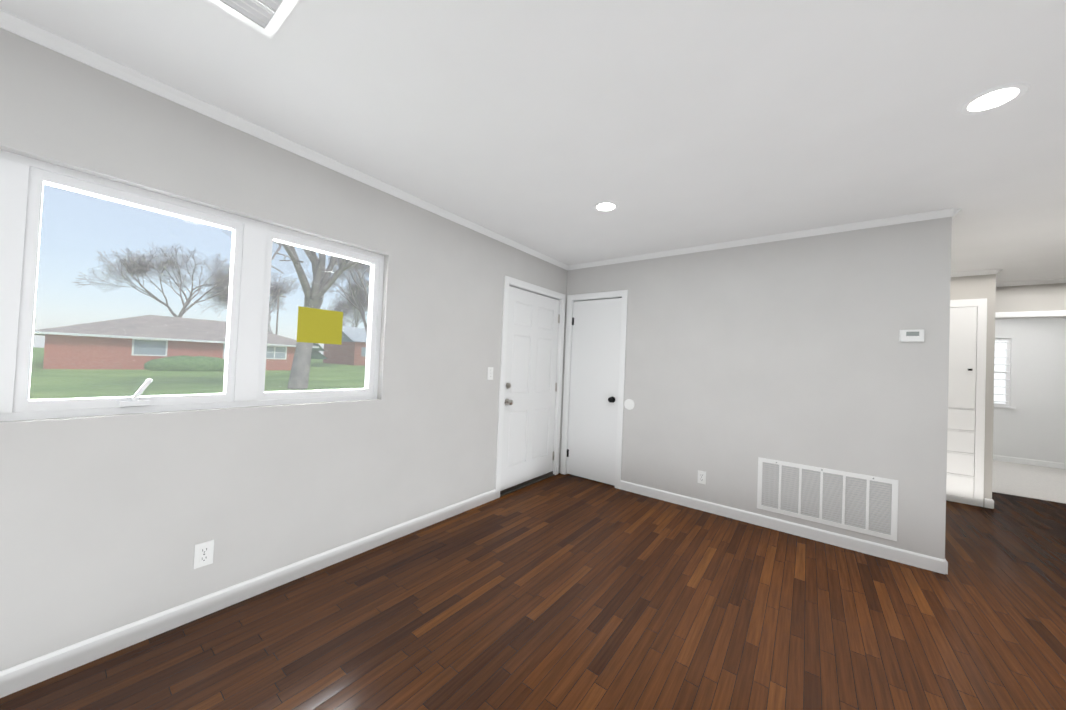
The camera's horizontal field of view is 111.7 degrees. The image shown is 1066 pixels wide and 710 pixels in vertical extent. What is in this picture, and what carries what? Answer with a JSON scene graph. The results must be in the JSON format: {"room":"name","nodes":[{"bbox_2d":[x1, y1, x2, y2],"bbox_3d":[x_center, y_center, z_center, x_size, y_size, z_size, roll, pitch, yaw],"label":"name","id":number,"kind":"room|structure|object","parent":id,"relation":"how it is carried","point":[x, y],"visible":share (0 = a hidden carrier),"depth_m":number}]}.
{"room":"empty living room","nodes":[
{"label":"empty living room","id":0,"kind":"room"},
{"bbox_2d":[0,28,567,670],"bbox_3d":[-1.461,0.051,2.085,0.200,2.460,6.010,2,-1,37],"label":"wall","id":1,"kind":"structure","parent":0,"point":[108,522],"depth_m":1.82},
{"bbox_2d":[0,150,383,420],"bbox_3d":[-1.764,-0.240,1.652,0.100,1.000,2.241,2,-1,37],"label":"window","id":2,"kind":"structure","parent":1,"relation":"in","point":[24,180],"depth_m":1.73},
{"bbox_2d":[194,540,213,568],"bbox_3d":[-1.601,0.970,1.762,0.010,0.115,0.070,2,-1,37],"label":"outlet","id":3,"kind":"object","parent":1,"relation":"attached to","point":[203,553],"visible":1,"depth_m":1.76},
{"bbox_2d":[0,489,495,697],"bbox_3d":[-1.740,1.215,1.585,0.014,0.092,4.572,2,-1,37],"label":"baseboard","id":4,"kind":"structure","parent":1,"relation":"attached to","point":[40,669],"depth_m":1.73},
{"bbox_2d":[0,9,571,269],"bbox_3d":[-1.289,-1.151,2.065,0.044,0.044,5.690,2,-1,37],"label":"crown molding","id":5,"kind":"structure","parent":1,"relation":"attached to","point":[46,39],"depth_m":1.74},
{"bbox_2d":[487,367,492,379],"bbox_3d":[-0.386,0.170,3.317,0.020,0.115,0.070,2,-1,37],"label":"light switch","id":6,"kind":"object","parent":1,"relation":"attached to","point":[490,374],"visible":1,"depth_m":3.32},
{"bbox_2d":[500,474,554,496],"bbox_3d":[-0.114,1.368,3.889,0.212,0.011,0.933,2,-1,37],"label":"sill","id":7,"kind":"structure","parent":1,"relation":"attached to","point":[520,487],"depth_m":3.77},
{"bbox_2d":[500,286,559,493],"bbox_3d":[-0.009,0.352,3.864,0.142,2.023,0.935,2,-1,37],"label":"entry door","id":8,"kind":"structure","parent":1,"relation":"in","point":[530,392],"depth_m":3.83},
{"bbox_2d":[495,275,564,498],"bbox_3d":[-0.068,0.318,3.907,0.216,2.113,1.071,2,-1,37],"label":"door frame","id":9,"kind":"structure","parent":1,"relation":"attached to","point":[522,285],"depth_m":3.64},
{"bbox_2d":[0,473,1065,709],"bbox_3d":[1.842,1.458,1.354,6.400,0.100,8.960,2,-1,37],"label":"floor","id":10,"kind":"structure","parent":0,"point":[558,591],"depth_m":1.82},
{"bbox_2d":[946,298,986,506],"bbox_3d":[4.551,0.490,4.147,0.703,2.163,0.480,2,-1,37],"label":"linen cabinet","id":11,"kind":"object","parent":10,"relation":"on","point":[966,404],"visible":0.4,"depth_m":3.83},
{"bbox_2d":[0,0,1065,282],"bbox_3d":[2.840,-1.050,2.571,6.400,0.120,11.900,2,-1,37],"label":"ceiling","id":12,"kind":"structure","parent":0,"point":[542,126],"depth_m":1.60},
{"bbox_2d":[209,0,298,38],"bbox_3d":[-0.972,-1.174,1.115,0.260,0.024,0.360,2,-1,37],"label":"ceiling vent","id":13,"kind":"object","parent":12,"relation":"in","point":[278,17],"visible":1,"depth_m":1.23},
{"bbox_2d":[593,201,618,211],"bbox_3d":[0.532,-1.083,2.644,0.184,0.006,0.184,2,-1,37],"label":"recessed light","id":14,"kind":"object","parent":12,"relation":"in","point":[605,206],"visible":1,"depth_m":2.63},
{"bbox_2d":[958,82,1029,114],"bbox_3d":[1.887,-1.047,1.486,0.184,0.006,0.184,2,-1,37],"label":"recessed light","id":15,"kind":"object","parent":12,"relation":"in","point":[994,98],"visible":1,"depth_m":1.48},
{"bbox_2d":[559,217,951,559],"bbox_3d":[1.625,0.207,3.432,3.080,2.460,0.120,2,-1,37],"label":"wall","id":16,"kind":"structure","parent":0,"point":[739,360],"depth_m":2.95},
{"bbox_2d":[560,290,627,488],"bbox_3d":[0.705,0.354,4.115,0.751,2.113,0.136,2,-1,37],"label":"trim","id":17,"kind":"structure","parent":16,"relation":"attached to","point":[572,299],"depth_m":4.04},
{"bbox_2d":[567,298,621,485],"bbox_3d":[0.665,0.385,4.070,0.615,2.023,0.108,2,-1,37],"label":"closet door","id":18,"kind":"structure","parent":16,"relation":"in","point":[593,405],"depth_m":4.07},
{"bbox_2d":[624,399,634,409],"bbox_3d":[1.012,0.518,3.802,0.112,0.112,0.008,2,-1,37],"label":"door stop","id":19,"kind":"object","parent":16,"relation":"attached to","point":[629,404],"visible":1,"depth_m":3.80},
{"bbox_2d":[697,470,705,484],"bbox_3d":[1.563,1.133,3.351,0.070,0.115,0.010,2,-1,37],"label":"outlet","id":20,"kind":"object","parent":16,"relation":"attached to","point":[701,477],"visible":1,"depth_m":3.35},
{"bbox_2d":[568,208,961,269],"bbox_3d":[1.668,-1.002,3.358,3.064,0.044,0.044,2,-1,37],"label":"crown molding","id":21,"kind":"structure","parent":16,"relation":"attached to","point":[950,212],"depth_m":3.00},
{"bbox_2d":[620,480,947,573],"bbox_3d":[1.847,1.395,3.118,2.321,0.092,0.014,2,-1,37],"label":"baseboard","id":22,"kind":"structure","parent":16,"relation":"attached to","point":[938,565],"depth_m":2.88},
{"bbox_2d":[757,457,897,540],"bbox_3d":[2.256,1.098,2.832,0.850,0.430,0.019,2,-1,37],"label":"air vent","id":23,"kind":"object","parent":16,"relation":"in","point":[893,515],"visible":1,"depth_m":2.79},
{"bbox_2d":[899,329,923,341],"bbox_3d":[2.679,-0.136,2.557,0.124,0.090,0.024,2,-1,37],"label":"thermostat","id":24,"kind":"object","parent":16,"relation":"attached to","point":[916,335],"visible":1,"depth_m":2.55},
{"bbox_2d":[950,274,995,506],"bbox_3d":[4.487,0.338,4.014,0.770,2.460,0.120,2,-1,37],"label":"wall","id":25,"kind":"structure","parent":0,"point":[974,287],"depth_m":3.76},
{"bbox_2d":[951,269,999,276],"bbox_3d":[4.512,-0.871,3.953,0.690,0.044,0.044,2,-1,37],"label":"crown molding","id":26,"kind":"structure","parent":25,"relation":"attached to","point":[991,271],"depth_m":3.83},
{"bbox_2d":[984,498,993,508],"bbox_3d":[4.952,1.543,4.024,0.030,0.092,0.824,2,-1,37],"label":"baseboard","id":27,"kind":"structure","parent":25,"relation":"attached to","point":[989,503],"depth_m":3.71},
{"bbox_2d":[992,460,1065,503],"bbox_3d":[6.787,1.734,5.060,3.020,0.104,2.940,2,-1,37],"label":"floor","id":28,"kind":"structure","parent":0,"point":[1033,481],"depth_m":4.78},
{"bbox_2d":[993,318,1065,462],"bbox_3d":[7.583,0.508,6.126,2.940,2.460,0.120,2,-1,37],"label":"wall","id":29,"kind":"structure","parent":0,"point":[1032,425],"depth_m":5.75},
{"bbox_2d":[994,338,1015,408],"bbox_3d":[7.340,0.283,6.294,1.300,1.145,0.134,2,-1,37],"label":"window","id":30,"kind":"structure","parent":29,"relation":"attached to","point":[1002,374],"depth_m":6.00},
{"bbox_2d":[993,455,1065,468],"bbox_3d":[7.493,1.688,6.051,2.700,0.092,0.014,2,-1,37],"label":"baseboard","id":31,"kind":"structure","parent":29,"relation":"attached to","point":[995,457],"depth_m":5.74},
{"bbox_2d":[995,283,1065,311],"bbox_3d":[5.931,0.397,3.931,1.870,2.460,0.120,2,-1,37],"label":"wall","id":32,"kind":"structure","parent":0,"point":[1041,297],"depth_m":4.11},
{"bbox_2d":[995,310,1065,319],"bbox_3d":[5.687,0.564,4.108,0.921,2.113,0.152,2,-1,37],"label":"door frame","id":33,"kind":"structure","parent":32,"relation":"attached to","point":[1056,314],"depth_m":4.11},
{"bbox_2d":[996,278,1065,286],"bbox_3d":[5.932,-0.813,3.888,1.630,0.044,0.044,2,-1,37],"label":"crown molding","id":34,"kind":"structure","parent":32,"relation":"attached to","point":[1063,280],"depth_m":4.10},
{"label":"outside","id":35,"kind":"structure","parent":0,"visible":0},
{"bbox_2d":[29,347,364,399],"bbox_3d":[-51.702,1.005,68.198,159.800,0.300,230.000,2,-1,37],"label":"ground","id":36,"kind":"structure","parent":35,"point":[160,375],"depth_m":18.79},
{"bbox_2d":[72,242,229,316],"bbox_3d":[-41.962,-6.013,43.109,11.642,13.636,16.074,2,-1,37],"label":"bare tree","id":37,"kind":"object","parent":36,"relation":"on","point":[158,270],"depth_m":41.12},
{"bbox_2d":[34,315,317,369],"bbox_3d":[-30.101,-1.392,31.941,11.100,4.950,16.400,2,-1,37],"label":"house","id":38,"kind":"structure","parent":36,"relation":"on","point":[156,323],"depth_m":26.32},
{"bbox_2d":[144,355,224,370],"bbox_3d":[-19.752,1.158,54.345,25.801,2.435,55.343,2,-1,37],"label":"hedge","id":39,"kind":"object","parent":36,"relation":"on","point":[164,364],"depth_m":26.26},
{"bbox_2d":[199,265,299,332],"bbox_3d":[-48.948,-7.473,62.801,15.294,16.721,14.030,2,-1,37],"label":"bare tree","id":40,"kind":"object","parent":36,"relation":"on","point":[274,298],"depth_m":62.72},
{"bbox_2d":[272,289,285,334],"bbox_3d":[-30.130,-3.221,42.558,0.180,9.000,1.600,2,-1,37],"label":"utility pole","id":41,"kind":"object","parent":36,"relation":"on","point":[277,310],"depth_m":42.54},
{"bbox_2d":[225,230,368,388],"bbox_3d":[-9.371,-4.314,16.664,9.330,12.052,10.742,2,-1,37],"label":"trees","id":42,"kind":"object","parent":36,"relation":"on","point":[308,348],"depth_m":16.82},
{"bbox_2d":[311,343,325,358],"bbox_3d":[-29.415,-2.595,47.642,4.600,8.200,4.600,2,-1,37],"label":"conifer tree","id":43,"kind":"object","parent":36,"relation":"on","point":[320,348],"depth_m":47.07},
{"bbox_2d":[299,255,369,335],"bbox_3d":[-20.981,-7.603,47.697,16.195,18.778,15.307,2,-1,37],"label":"bare tree","id":44,"kind":"object","parent":36,"relation":"on","point":[360,285],"depth_m":48.41},
{"bbox_2d":[323,326,366,364],"bbox_3d":[-30.380,-1.559,63.732,12.000,6.450,8.500,2,-1,37],"label":"house","id":45,"kind":"structure","parent":36,"relation":"on","point":[361,341],"depth_m":59.33},
{"bbox_2d":[323,282,368,326],"bbox_3d":[-49.362,-9.661,98.117,22.003,22.343,19.339,2,-1,37],"label":"bare tree","id":46,"kind":"object","parent":36,"relation":"on","point":[346,310],"depth_m":95.98}
]}

